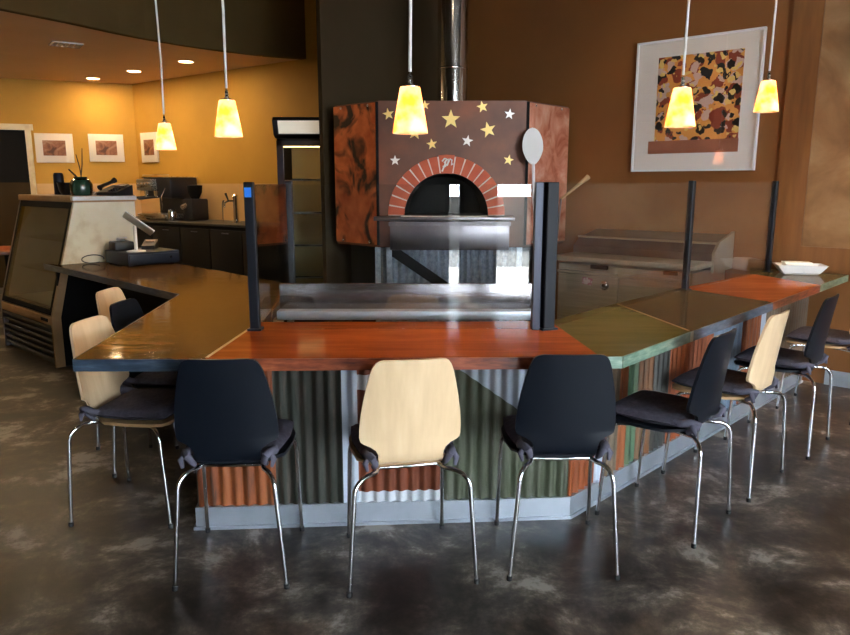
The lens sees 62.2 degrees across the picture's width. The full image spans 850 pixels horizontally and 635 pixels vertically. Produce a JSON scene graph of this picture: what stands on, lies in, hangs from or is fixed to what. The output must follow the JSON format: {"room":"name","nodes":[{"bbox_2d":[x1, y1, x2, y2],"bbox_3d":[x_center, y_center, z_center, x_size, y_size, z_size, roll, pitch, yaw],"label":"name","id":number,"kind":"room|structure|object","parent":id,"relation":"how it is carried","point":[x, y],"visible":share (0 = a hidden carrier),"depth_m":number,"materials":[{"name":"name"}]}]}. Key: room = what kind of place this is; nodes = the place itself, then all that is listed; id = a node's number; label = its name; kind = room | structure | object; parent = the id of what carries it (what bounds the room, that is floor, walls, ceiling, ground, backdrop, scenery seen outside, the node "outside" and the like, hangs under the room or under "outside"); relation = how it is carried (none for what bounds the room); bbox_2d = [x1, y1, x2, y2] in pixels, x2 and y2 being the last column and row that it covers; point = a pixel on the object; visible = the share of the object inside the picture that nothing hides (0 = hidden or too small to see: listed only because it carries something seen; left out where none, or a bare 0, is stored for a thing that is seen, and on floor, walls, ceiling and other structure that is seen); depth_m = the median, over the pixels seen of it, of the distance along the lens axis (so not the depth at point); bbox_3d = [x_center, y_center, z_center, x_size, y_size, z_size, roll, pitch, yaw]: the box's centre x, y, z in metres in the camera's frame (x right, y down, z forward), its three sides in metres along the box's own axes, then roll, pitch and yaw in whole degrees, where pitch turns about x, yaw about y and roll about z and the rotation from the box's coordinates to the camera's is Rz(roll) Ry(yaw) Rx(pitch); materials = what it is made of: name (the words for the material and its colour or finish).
{"room":"pizza restaurant","nodes":[
{"label":"pizza restaurant","id":0,"kind":"room"},
{"bbox_2d":[0,78,141,215],"bbox_3d":[-6.567,-2.167,9.495,5.000,3.600,0.120,-4,12,-20],"label":"wall","id":1,"kind":"structure","parent":0,"point":[78,109],"depth_m":9.96,"materials":[{"name":"yellow paint"}]},
{"bbox_2d":[0,130,30,287],"bbox_3d":[-6.143,-1.487,9.705,1.350,2.185,0.034,-4,12,-20],"label":"door","id":2,"kind":"structure","parent":1,"relation":"in","point":[14,171],"depth_m":9.79,"materials":[{"name":"black"}]},
{"bbox_2d":[0,123,36,193],"bbox_3d":[-6.149,-1.517,9.688,1.530,2.250,0.050,-4,12,-20],"label":"trim","id":3,"kind":"structure","parent":1,"relation":"attached to","point":[27,127],"depth_m":9.76,"materials":[{"name":"beige wood"}]},
{"bbox_2d":[34,133,74,162],"bbox_3d":[-5.209,-2.382,9.898,0.480,0.400,0.025,-4,12,-20],"label":"picture","id":4,"kind":"object","parent":1,"relation":"attached to","point":[49,147],"visible":1,"depth_m":9.89,"materials":[{"name":"beige paper"}]},
{"bbox_2d":[42,140,66,155],"bbox_3d":[-5.205,-2.380,9.888,0.288,0.208,0.003,-4,12,-20],"label":"print","id":5,"kind":"object","parent":4,"relation":"attached to","point":[49,147],"depth_m":9.89},
{"bbox_2d":[88,134,124,161],"bbox_3d":[-4.582,-2.439,10.129,0.460,0.385,0.025,-4,12,-20],"label":"picture","id":6,"kind":"object","parent":1,"relation":"attached to","point":[102,147],"visible":1,"depth_m":10.12,"materials":[{"name":"beige paper"}]},
{"bbox_2d":[95,141,116,154],"bbox_3d":[-4.579,-2.437,10.119,0.276,0.200,0.003,-4,12,-20],"label":"print","id":7,"kind":"object","parent":6,"relation":"attached to","point":[101,147],"depth_m":10.12},
{"bbox_2d":[0,11,298,83],"bbox_3d":[-7.311,-2.501,5.506,6.089,0.050,11.457,8,14,38],"label":"ceiling","id":8,"kind":"structure","parent":0,"point":[25,51],"depth_m":7.98,"materials":[{"name":"paint"}]},
{"bbox_2d":[48,41,83,48],"bbox_3d":[-3.676,-2.792,7.210,0.290,0.018,0.260,-7,13,-34],"label":"ceiling vent","id":9,"kind":"object","parent":8,"relation":"in","point":[52,43],"visible":1,"depth_m":7.18,"materials":[{"name":"silver metal"}]},
{"bbox_2d":[85,77,100,79],"bbox_3d":[-4.500,-3.240,9.542,0.200,0.010,0.200,0,11,0],"label":"recessed light","id":10,"kind":"object","parent":8,"relation":"in","point":[91,78],"visible":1,"depth_m":9.54,"materials":[{"name":"beige glass"}]},
{"bbox_2d":[125,70,141,72],"bbox_3d":[-3.690,-3.122,8.923,0.200,0.010,0.200,0,11,0],"label":"recessed light","id":11,"kind":"object","parent":8,"relation":"in","point":[133,71],"visible":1,"depth_m":8.94,"materials":[{"name":"beige"}]},
{"bbox_2d":[177,60,194,62],"bbox_3d":[-2.790,-2.987,8.216,0.200,0.010,0.200,0,11,0],"label":"recessed light","id":12,"kind":"object","parent":8,"relation":"in","point":[180,61],"visible":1,"depth_m":8.21,"materials":[{"name":"beige"}]},
{"bbox_2d":[0,0,305,59],"bbox_3d":[-5.093,-2.515,3.724,0.449,0.754,11.492,8,14,38],"label":"wall","id":13,"kind":"structure","parent":0,"point":[264,28],"depth_m":7.30,"materials":[{"name":"green paint"}]},
{"bbox_2d":[132,0,318,221],"bbox_3d":[-2.060,-2.041,8.829,5.250,3.600,0.120,8,13,36],"label":"wall","id":14,"kind":"structure","parent":0,"point":[261,93],"depth_m":9.09,"materials":[{"name":"yellow paint"}]},
{"bbox_2d":[140,132,158,162],"bbox_3d":[-3.940,-2.433,10.070,0.400,0.415,0.025,8,13,36],"label":"picture","id":15,"kind":"object","parent":14,"relation":"attached to","point":[148,140],"visible":0.88,"depth_m":10.05,"materials":[{"name":"beige paper"}]},
{"bbox_2d":[143,139,153,154],"bbox_3d":[-3.946,-2.431,10.062,0.240,0.216,0.003,8,13,36],"label":"print","id":16,"kind":"object","parent":15,"relation":"attached to","point":[148,144],"depth_m":10.06},
{"bbox_2d":[316,0,437,321],"bbox_3d":[-0.358,-1.636,6.710,1.480,3.600,0.060,-9,14,-40],"label":"wall","id":17,"kind":"structure","parent":0,"point":[362,45],"depth_m":6.40,"materials":[{"name":"brown paint"}]},
{"bbox_2d":[0,288,849,634],"bbox_3d":[-0.500,0.536,5.192,17.000,0.100,18.000,0,11,0],"label":"floor","id":18,"kind":"structure","parent":0,"point":[779,563],"depth_m":2.81,"materials":[{"name":"concrete"}]},
{"bbox_2d":[0,246,10,268],"bbox_3d":[-4.850,-0.360,7.617,0.900,0.752,0.800,-4,11,-20],"label":"side table","id":19,"kind":"object","parent":18,"relation":"on","point":[4,250],"visible":0.08,"depth_m":7.37,"materials":[{"name":"red wood"}]},
{"bbox_2d":[0,194,137,367],"bbox_3d":[-3.129,-0.387,6.165,1.223,1.350,0.760,10,14,41],"label":"display case","id":20,"kind":"object","parent":18,"relation":"on","point":[39,305],"visible":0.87,"depth_m":5.85,"materials":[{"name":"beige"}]},
{"bbox_2d":[3,311,54,363],"bbox_3d":[-3.362,0.156,6.011,1.130,0.340,0.059,10,14,41],"label":"vent grille","id":21,"kind":"object","parent":20,"relation":"attached to","point":[33,335],"depth_m":6.01,"materials":[{"name":"grey metal"}]},
{"bbox_2d":[19,261,58,273],"bbox_3d":[-3.090,-0.440,6.201,1.120,0.012,0.530,10,14,41],"label":"shelf","id":22,"kind":"object","parent":20,"relation":"attached to","point":[37,265],"depth_m":6.39,"materials":[{"name":"clear glass"}]},
{"bbox_2d":[25,233,63,241],"bbox_3d":[-3.066,-0.700,6.178,1.120,0.012,0.460,10,14,41],"label":"shelf","id":23,"kind":"object","parent":20,"relation":"attached to","point":[28,236],"depth_m":6.36,"materials":[{"name":"clear glass"}]},
{"bbox_2d":[53,173,63,194],"bbox_3d":[-3.227,-1.180,6.209,0.090,0.190,0.090,0,11,0],"label":"thermos","id":24,"kind":"object","parent":20,"relation":"on","point":[57,177],"visible":0.76,"depth_m":6.17,"materials":[{"name":"black plastic"}]},
{"bbox_2d":[57,182,70,194],"bbox_3d":[-3.085,-1.107,6.049,0.136,0.105,0.135,0,11,0],"label":"bowl","id":25,"kind":"object","parent":20,"relation":"on","point":[64,189],"visible":0.74,"depth_m":6.00,"materials":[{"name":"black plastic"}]},
{"bbox_2d":[68,152,92,195],"bbox_3d":[-2.825,-1.192,5.764,0.176,0.380,0.175,-6,12,-27],"label":"pot","id":26,"kind":"object","parent":20,"relation":"on","point":[79,186],"visible":1,"depth_m":5.73,"materials":[{"name":"green ceramic"}]},
{"bbox_2d":[96,178,132,195],"bbox_3d":[-2.587,-1.093,5.870,0.200,0.146,0.208,3,11,16],"label":"desk phone","id":27,"kind":"object","parent":20,"relation":"on","point":[120,189],"visible":1,"depth_m":5.85,"materials":[{"name":"black plastic"}]},
{"bbox_2d":[67,315,174,528],"bbox_3d":[-1.280,0.436,3.155,0.455,0.862,0.490,1,11,7],"label":"dining chair","id":28,"kind":"object","parent":18,"relation":"on","point":[114,405],"visible":0.89,"depth_m":3.04,"materials":[{"name":"brown wood"}]},
{"bbox_2d":[96,388,174,419],"bbox_3d":[-1.233,0.382,3.139,0.344,0.051,0.384,1,11,7],"label":"seat cushion","id":29,"kind":"object","parent":28,"relation":"on","point":[150,403],"depth_m":3.03,"materials":[{"name":"grey fabric"}]},
{"bbox_2d":[95,287,178,449],"bbox_3d":[-1.583,0.267,4.040,0.455,0.862,0.490,1,11,3],"label":"dining chair","id":30,"kind":"object","parent":18,"relation":"on","point":[105,298],"visible":0.12,"depth_m":3.93,"materials":[{"name":"brown wood"}]},
{"bbox_2d":[109,298,177,477],"bbox_3d":[-1.329,0.344,3.639,0.455,0.862,0.424,1,11,4],"label":"dining chair","id":31,"kind":"object","parent":18,"relation":"on","point":[123,313],"visible":0.41,"depth_m":3.52,"materials":[{"name":"black wood"}]},
{"bbox_2d":[132,371,177,386],"bbox_3d":[-1.282,0.289,3.625,0.344,0.051,0.384,1,11,4],"label":"seat cushion","id":32,"kind":"object","parent":31,"relation":"on","point":[146,378],"depth_m":3.47,"materials":[{"name":"grey fabric"}]},
{"bbox_2d":[136,216,271,279],"bbox_3d":[-2.918,-0.776,9.216,3.640,0.970,0.640,8,13,36],"label":"cabinet","id":33,"kind":"object","parent":18,"relation":"on","point":[210,244],"depth_m":8.59,"materials":[{"name":"black wood"}]},
{"bbox_2d":[136,174,197,218],"bbox_3d":[-3.505,-1.613,9.437,0.650,0.590,0.663,8,13,36],"label":"espresso machine","id":34,"kind":"object","parent":33,"relation":"on","point":[171,192],"visible":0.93,"depth_m":9.31,"materials":[{"name":"black metal"}]},
{"bbox_2d":[137,213,183,218],"bbox_3d":[-3.489,-1.375,9.497,0.640,0.060,0.460,8,13,36],"label":"drip tray","id":35,"kind":"object","parent":34,"relation":"on","point":[140,215],"depth_m":9.32,"materials":[{"name":"silver metal"}]},
{"bbox_2d":[168,209,176,220],"bbox_3d":[-3.267,-1.325,9.100,0.123,0.150,0.123,-2,11,-8],"label":"milk jug","id":36,"kind":"object","parent":33,"relation":"on","point":[172,216],"visible":1,"depth_m":9.06,"materials":[{"name":"silver metal"}]},
{"bbox_2d":[180,185,208,220],"bbox_3d":[-3.030,-1.501,9.197,0.200,0.460,0.331,8,13,36],"label":"coffee grinder","id":37,"kind":"object","parent":33,"relation":"on","point":[195,208],"visible":1,"depth_m":9.14,"materials":[{"name":"black plastic"}]},
{"bbox_2d":[222,200,224,222],"bbox_3d":[-2.467,-1.300,8.636,0.024,0.276,0.105,-5,12,-26],"label":"gooseneck faucet","id":38,"kind":"object","parent":33,"relation":"on","point":[223,201],"visible":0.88,"depth_m":8.67,"materials":[{"name":"silver metal"}]},
{"bbox_2d":[223,193,241,222],"bbox_3d":[-2.335,-1.329,8.550,0.130,0.365,0.202,8,13,36],"label":"tap","id":39,"kind":"object","parent":33,"relation":"on","point":[235,196],"visible":1,"depth_m":8.55,"materials":[{"name":"silver metal"}]},
{"bbox_2d":[172,358,304,591],"bbox_3d":[-0.713,0.524,2.693,0.424,0.862,0.455,0,11,-2],"label":"dining chair","id":40,"kind":"object","parent":18,"relation":"on","point":[225,414],"visible":1,"depth_m":2.48,"materials":[{"name":"black wood"}]},
{"bbox_2d":[186,419,293,455],"bbox_3d":[-0.714,0.460,2.728,0.384,0.051,0.344,0,11,-2],"label":"seat cushion","id":41,"kind":"object","parent":40,"relation":"on","point":[285,440],"depth_m":2.69,"materials":[{"name":"grey fabric"}]},
{"bbox_2d":[272,117,323,321],"bbox_3d":[-1.085,-0.898,6.977,0.640,2.050,0.676,0,11,0],"label":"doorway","id":42,"kind":"object","parent":18,"relation":"on","point":[298,142],"visible":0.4,"depth_m":7.17,"materials":[{"name":"black"}]},
{"bbox_2d":[285,179,320,180],"bbox_3d":[-1.085,-1.353,6.931,0.530,0.022,0.516,0,11,0],"label":"shelf","id":43,"kind":"object","parent":42,"relation":"attached to","point":[285,179],"depth_m":6.68,"materials":[{"name":"silver metal"}]},
{"bbox_2d":[293,211,321,213],"bbox_3d":[-1.085,-1.048,6.989,0.530,0.022,0.516,0,11,0],"label":"shelf","id":44,"kind":"object","parent":42,"relation":"attached to","point":[294,212],"depth_m":6.74,"materials":[{"name":"silver metal"}]},
{"bbox_2d":[294,241,321,246],"bbox_3d":[-1.085,-0.744,7.048,0.530,0.022,0.516,0,11,0],"label":"shelf","id":45,"kind":"object","parent":42,"relation":"attached to","point":[297,243],"depth_m":6.99,"materials":[{"name":"silver metal"}]},
{"bbox_2d":[295,271,322,277],"bbox_3d":[-1.085,-0.439,7.106,0.530,0.022,0.516,0,11,0],"label":"shelf","id":46,"kind":"object","parent":42,"relation":"attached to","point":[298,273],"depth_m":7.36,"materials":[{"name":"silver metal"}]},
{"bbox_2d":[277,283,531,321],"bbox_3d":[-0.100,0.291,3.705,1.315,0.940,0.100,0,11,0],"label":"shelf","id":47,"kind":"object","parent":18,"relation":"on","point":[405,302],"visible":0.65,"depth_m":3.65,"materials":[{"name":"silver metal"}]},
{"bbox_2d":[346,357,479,598],"bbox_3d":[-0.081,0.526,2.684,0.490,0.862,0.455,-2,11,-11],"label":"dining chair","id":48,"kind":"object","parent":18,"relation":"on","point":[410,414],"visible":1,"depth_m":2.47,"materials":[{"name":"brown wood"}]},
{"bbox_2d":[351,423,452,458],"bbox_3d":[-0.090,0.462,2.719,0.384,0.051,0.344,-2,11,-11],"label":"seat cushion","id":49,"kind":"object","parent":48,"relation":"on","point":[358,449],"depth_m":2.63,"materials":[{"name":"grey fabric"}]},
{"bbox_2d":[333,0,569,321],"bbox_3d":[0.237,-1.499,6.017,2.053,3.590,0.988,0,11,0],"label":"oven","id":50,"kind":"object","parent":18,"relation":"on","point":[453,202],"visible":0.81,"depth_m":5.82,"materials":[{"name":"brown metal"}]},
{"bbox_2d":[107,284,808,530],"bbox_3d":[0.110,0.245,4.395,5.392,0.772,3.005,0,11,0],"label":"bar base","id":51,"kind":"object","parent":18,"relation":"on","point":[323,407],"visible":0.26,"depth_m":3.03,"materials":[{"name":"multicoloured"}]},
{"bbox_2d":[43,247,848,371],"bbox_3d":[-0.042,-0.207,4.291,6.024,0.151,3.532,0,11,0],"label":"countertop","id":52,"kind":"structure","parent":51,"relation":"on","point":[205,315],"depth_m":3.09,"materials":[{"name":"orange wood"}]},
{"bbox_2d":[81,254,103,263],"bbox_3d":[-2.655,-0.468,5.627,0.183,0.068,0.067,0,11,0],"label":"power cord","id":53,"kind":"object","parent":52,"relation":"on","point":[91,254],"visible":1,"depth_m":5.63,"materials":[{"name":"black plastic"}]},
{"bbox_2d":[109,237,133,250],"bbox_3d":[-2.425,-0.591,5.622,0.150,0.101,0.170,-9,14,-39],"label":"receipt printer","id":54,"kind":"object","parent":52,"relation":"on","point":[120,244],"visible":0.98,"depth_m":5.57,"materials":[{"name":"black plastic"}]},
{"bbox_2d":[122,211,154,251],"bbox_3d":[-2.228,-0.673,5.485,0.232,0.315,0.181,-4,11,-20],"label":"tablet stand","id":55,"kind":"object","parent":52,"relation":"on","point":[126,215],"visible":1,"depth_m":5.46,"materials":[{"name":"white plastic"}]},
{"bbox_2d":[141,239,157,249],"bbox_3d":[-2.243,-0.597,5.739,0.100,0.070,0.160,-2,11,-10],"label":"card reader","id":56,"kind":"object","parent":52,"relation":"on","point":[148,243],"visible":1,"depth_m":5.71,"materials":[{"name":"black plastic"}]},
{"bbox_2d":[243,181,778,330],"bbox_3d":[0.891,-0.433,3.913,3.628,0.645,1.684,-2,11,-11],"label":"posts","id":57,"kind":"object","parent":52,"relation":"on","point":[546,194],"visible":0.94,"depth_m":3.06,"materials":[{"name":"black metal"}]},
{"bbox_2d":[772,262,828,274],"bbox_3d":[2.652,-0.344,4.989,0.326,0.066,0.196,3,11,14],"label":"serving dish","id":58,"kind":"object","parent":52,"relation":"on","point":[818,268],"visible":0.96,"depth_m":4.92,"materials":[{"name":"white ceramic"}]},
{"bbox_2d":[781,261,813,265],"bbox_3d":[2.636,-0.360,4.988,0.190,0.068,0.117,3,11,14],"label":"paper napkins","id":59,"kind":"object","parent":58,"relation":"in","point":[790,263],"visible":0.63,"depth_m":4.94,"materials":[{"name":"white"}]},
{"bbox_2d":[522,128,542,219],"bbox_3d":[0.851,-0.546,5.586,0.164,1.882,0.302,0,11,0],"label":"peel","id":60,"kind":"object","parent":18,"relation":"on","point":[532,144],"visible":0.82,"depth_m":5.56,"materials":[{"name":"white metal"}]},
{"bbox_2d":[494,354,619,581],"bbox_3d":[0.511,0.513,2.754,0.424,0.862,0.455,0,11,-1],"label":"dining chair","id":61,"kind":"object","parent":18,"relation":"on","point":[566,408],"visible":1,"depth_m":2.54,"materials":[{"name":"black wood"}]},
{"bbox_2d":[503,415,605,449],"bbox_3d":[0.510,0.449,2.790,0.384,0.051,0.344,0,11,-1],"label":"seat cushion","id":62,"kind":"object","parent":61,"relation":"on","point":[511,438],"depth_m":2.74,"materials":[{"name":"grey fabric"}]},
{"bbox_2d":[557,175,589,241],"bbox_3d":[1.097,-0.362,5.593,0.406,1.516,0.072,-2,11,-13],"label":"brush","id":63,"kind":"object","parent":18,"relation":"on","point":[587,177],"visible":0.31,"depth_m":5.49,"materials":[{"name":"brown wood"}]},
{"bbox_2d":[557,229,734,318],"bbox_3d":[1.700,-0.146,5.608,1.156,1.085,0.752,9,14,40],"label":"prep table","id":64,"kind":"object","parent":18,"relation":"on","point":[605,267],"visible":0.62,"depth_m":5.42,"materials":[{"name":"silver metal"}]},
{"bbox_2d":[595,328,736,548],"bbox_3d":[1.060,0.454,3.061,0.455,0.862,0.424,10,14,41],"label":"dining chair","id":65,"kind":"object","parent":18,"relation":"on","point":[644,409],"visible":0.94,"depth_m":2.92,"materials":[{"name":"black wood"}]},
{"bbox_2d":[616,390,694,426],"bbox_3d":[1.025,0.393,3.081,0.344,0.051,0.384,10,14,41],"label":"seat cushion","id":66,"kind":"object","parent":65,"relation":"on","point":[642,408],"depth_m":3.00,"materials":[{"name":"grey fabric"}]},
{"bbox_2d":[661,309,789,502],"bbox_3d":[1.503,0.371,3.496,0.455,0.862,0.490,10,15,43],"label":"dining chair","id":67,"kind":"object","parent":18,"relation":"on","point":[743,387],"visible":0.84,"depth_m":3.32,"materials":[{"name":"brown wood"}]},
{"bbox_2d":[671,367,752,394],"bbox_3d":[1.469,0.310,3.517,0.344,0.051,0.384,10,15,43],"label":"seat cushion","id":68,"kind":"object","parent":67,"relation":"on","point":[735,383],"depth_m":3.45,"materials":[{"name":"grey fabric"}]},
{"bbox_2d":[723,294,838,459],"bbox_3d":[2.021,0.281,3.971,0.455,0.862,0.424,10,15,42],"label":"dining chair","id":69,"kind":"object","parent":18,"relation":"on","point":[796,362],"visible":0.77,"depth_m":3.80,"materials":[{"name":"black wood"}]},
{"bbox_2d":[734,345,808,367],"bbox_3d":[1.986,0.220,3.991,0.344,0.051,0.384,10,15,42],"label":"seat cushion","id":70,"kind":"object","parent":69,"relation":"on","point":[787,358],"depth_m":3.92,"materials":[{"name":"grey fabric"}]},
{"bbox_2d":[775,326,849,424],"bbox_3d":[2.599,0.175,4.526,0.455,0.862,0.490,10,15,42],"label":"dining chair","id":71,"kind":"object","parent":18,"relation":"on","point":[836,339],"visible":0.75,"depth_m":4.49,"materials":[{"name":"brown wood"}]},
{"bbox_2d":[786,326,849,344],"bbox_3d":[2.564,0.114,4.547,0.344,0.051,0.384,10,15,42],"label":"seat cushion","id":72,"kind":"object","parent":71,"relation":"on","point":[799,336],"depth_m":4.48,"materials":[{"name":"grey fabric"}]},
{"bbox_2d":[467,0,849,383],"bbox_3d":[3.430,-1.215,4.503,8.400,3.600,0.120,9,14,40],"label":"wall","id":73,"kind":"structure","parent":0,"point":[580,56],"depth_m":5.92,"materials":[{"name":"orange paint"}]},
{"bbox_2d":[631,26,766,171],"bbox_3d":[2.098,-1.660,5.488,0.975,1.015,0.034,9,14,40],"label":"picture","id":74,"kind":"object","parent":73,"relation":"attached to","point":[724,71],"visible":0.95,"depth_m":5.44,"materials":[{"name":"white paper"}]},
{"bbox_2d":[654,48,744,140],"bbox_3d":[2.114,-1.704,5.465,0.655,0.660,0.002,9,14,40],"label":"print","id":75,"kind":"object","parent":74,"relation":"on","point":[715,77],"depth_m":5.42},
{"bbox_2d":[771,0,825,267],"bbox_3d":[2.671,-1.718,4.977,0.200,2.750,0.030,9,14,40],"label":"column","id":76,"kind":"structure","parent":73,"relation":"attached to","point":[808,15],"depth_m":5.03,"materials":[{"name":"brown wood"}]},
{"bbox_2d":[799,246,849,272],"bbox_3d":[4.309,-0.184,3.820,4.140,0.170,0.030,9,14,40],"label":"trim","id":77,"kind":"structure","parent":73,"relation":"attached to","point":[837,259],"depth_m":5.02,"materials":[{"name":"brown wood"}]},
{"bbox_2d":[801,0,849,248],"bbox_3d":[4.313,-1.536,3.567,4.140,2.580,0.018,9,14,40],"label":"wall","id":78,"kind":"structure","parent":73,"relation":"attached to","point":[826,223],"depth_m":4.91,"materials":[{"name":"paint"}]},
{"bbox_2d":[824,370,849,387],"bbox_3d":[4.593,0.705,3.749,4.400,0.110,0.015,9,14,40],"label":"baseboard","id":79,"kind":"structure","parent":73,"relation":"attached to","point":[840,379],"depth_m":5.10,"materials":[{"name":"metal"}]},
{"bbox_3d":[-0.500,-3.098,4.499,17.000,0.100,18.000,0,11,0],"label":"ceiling","id":80,"kind":"structure","parent":0,"visible":0},
{"bbox_2d":[155,0,176,149],"bbox_3d":[-1.790,-2.103,4.689,0.140,1.923,0.140,0,11,0],"label":"pendant lamp","id":81,"kind":"object","parent":80,"relation":"hanging from","point":[165,140],"visible":1,"depth_m":4.80,"materials":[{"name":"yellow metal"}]},
{"bbox_2d":[214,0,242,137],"bbox_3d":[-0.990,-1.854,3.372,0.140,1.920,0.140,0,11,0],"label":"pendant lamp","id":82,"kind":"object","parent":80,"relation":"hanging from","point":[228,125],"visible":1,"depth_m":3.49,"materials":[{"name":"beige glass"}]},
{"bbox_2d":[219,88,234,100],"bbox_3d":[-0.990,-1.112,3.514,0.076,0.065,0.076,0,11,0],"label":"socket","id":83,"kind":"object","parent":82,"relation":"attached to","point":[226,98],"depth_m":3.50,"materials":[{"name":"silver metal"}]},
{"bbox_2d":[393,0,427,134],"bbox_3d":[-0.059,-1.695,2.629,0.140,1.954,0.140,0,11,0],"label":"pendant lamp","id":84,"kind":"object","parent":80,"relation":"hanging from","point":[410,119],"visible":1,"depth_m":2.75,"materials":[{"name":"beige glass"}]},
{"bbox_2d":[400,72,419,86],"bbox_3d":[-0.059,-0.936,2.774,0.076,0.065,0.076,0,11,0],"label":"socket","id":85,"kind":"object","parent":84,"relation":"attached to","point":[410,84],"depth_m":2.76,"materials":[{"name":"silver metal"}]},
{"bbox_2d":[664,0,694,127],"bbox_3d":[1.212,-1.833,3.173,0.140,1.886,0.140,0,11,0],"label":"pendant lamp","id":86,"kind":"object","parent":80,"relation":"hanging from","point":[680,114],"visible":1,"depth_m":3.29,"materials":[{"name":"beige glass"}]},
{"bbox_2d":[674,76,690,87],"bbox_3d":[1.212,-1.108,3.311,0.076,0.065,0.076,0,11,0],"label":"socket","id":87,"kind":"object","parent":86,"relation":"attached to","point":[682,85],"depth_m":3.30,"materials":[{"name":"silver metal"}]},
{"bbox_2d":[753,0,778,112],"bbox_3d":[2.050,-2.085,4.072,0.140,1.728,0.140,0,11,0],"label":"pendant lamp","id":88,"kind":"object","parent":80,"relation":"hanging from","point":[767,98],"visible":1,"depth_m":4.17,"materials":[{"name":"beige glass"}]},
{"bbox_2d":[763,71,775,80],"bbox_3d":[2.050,-1.437,4.195,0.076,0.065,0.076,0,11,0],"label":"socket","id":89,"kind":"object","parent":88,"relation":"attached to","point":[769,74],"depth_m":4.19,"materials":[{"name":"silver metal"}]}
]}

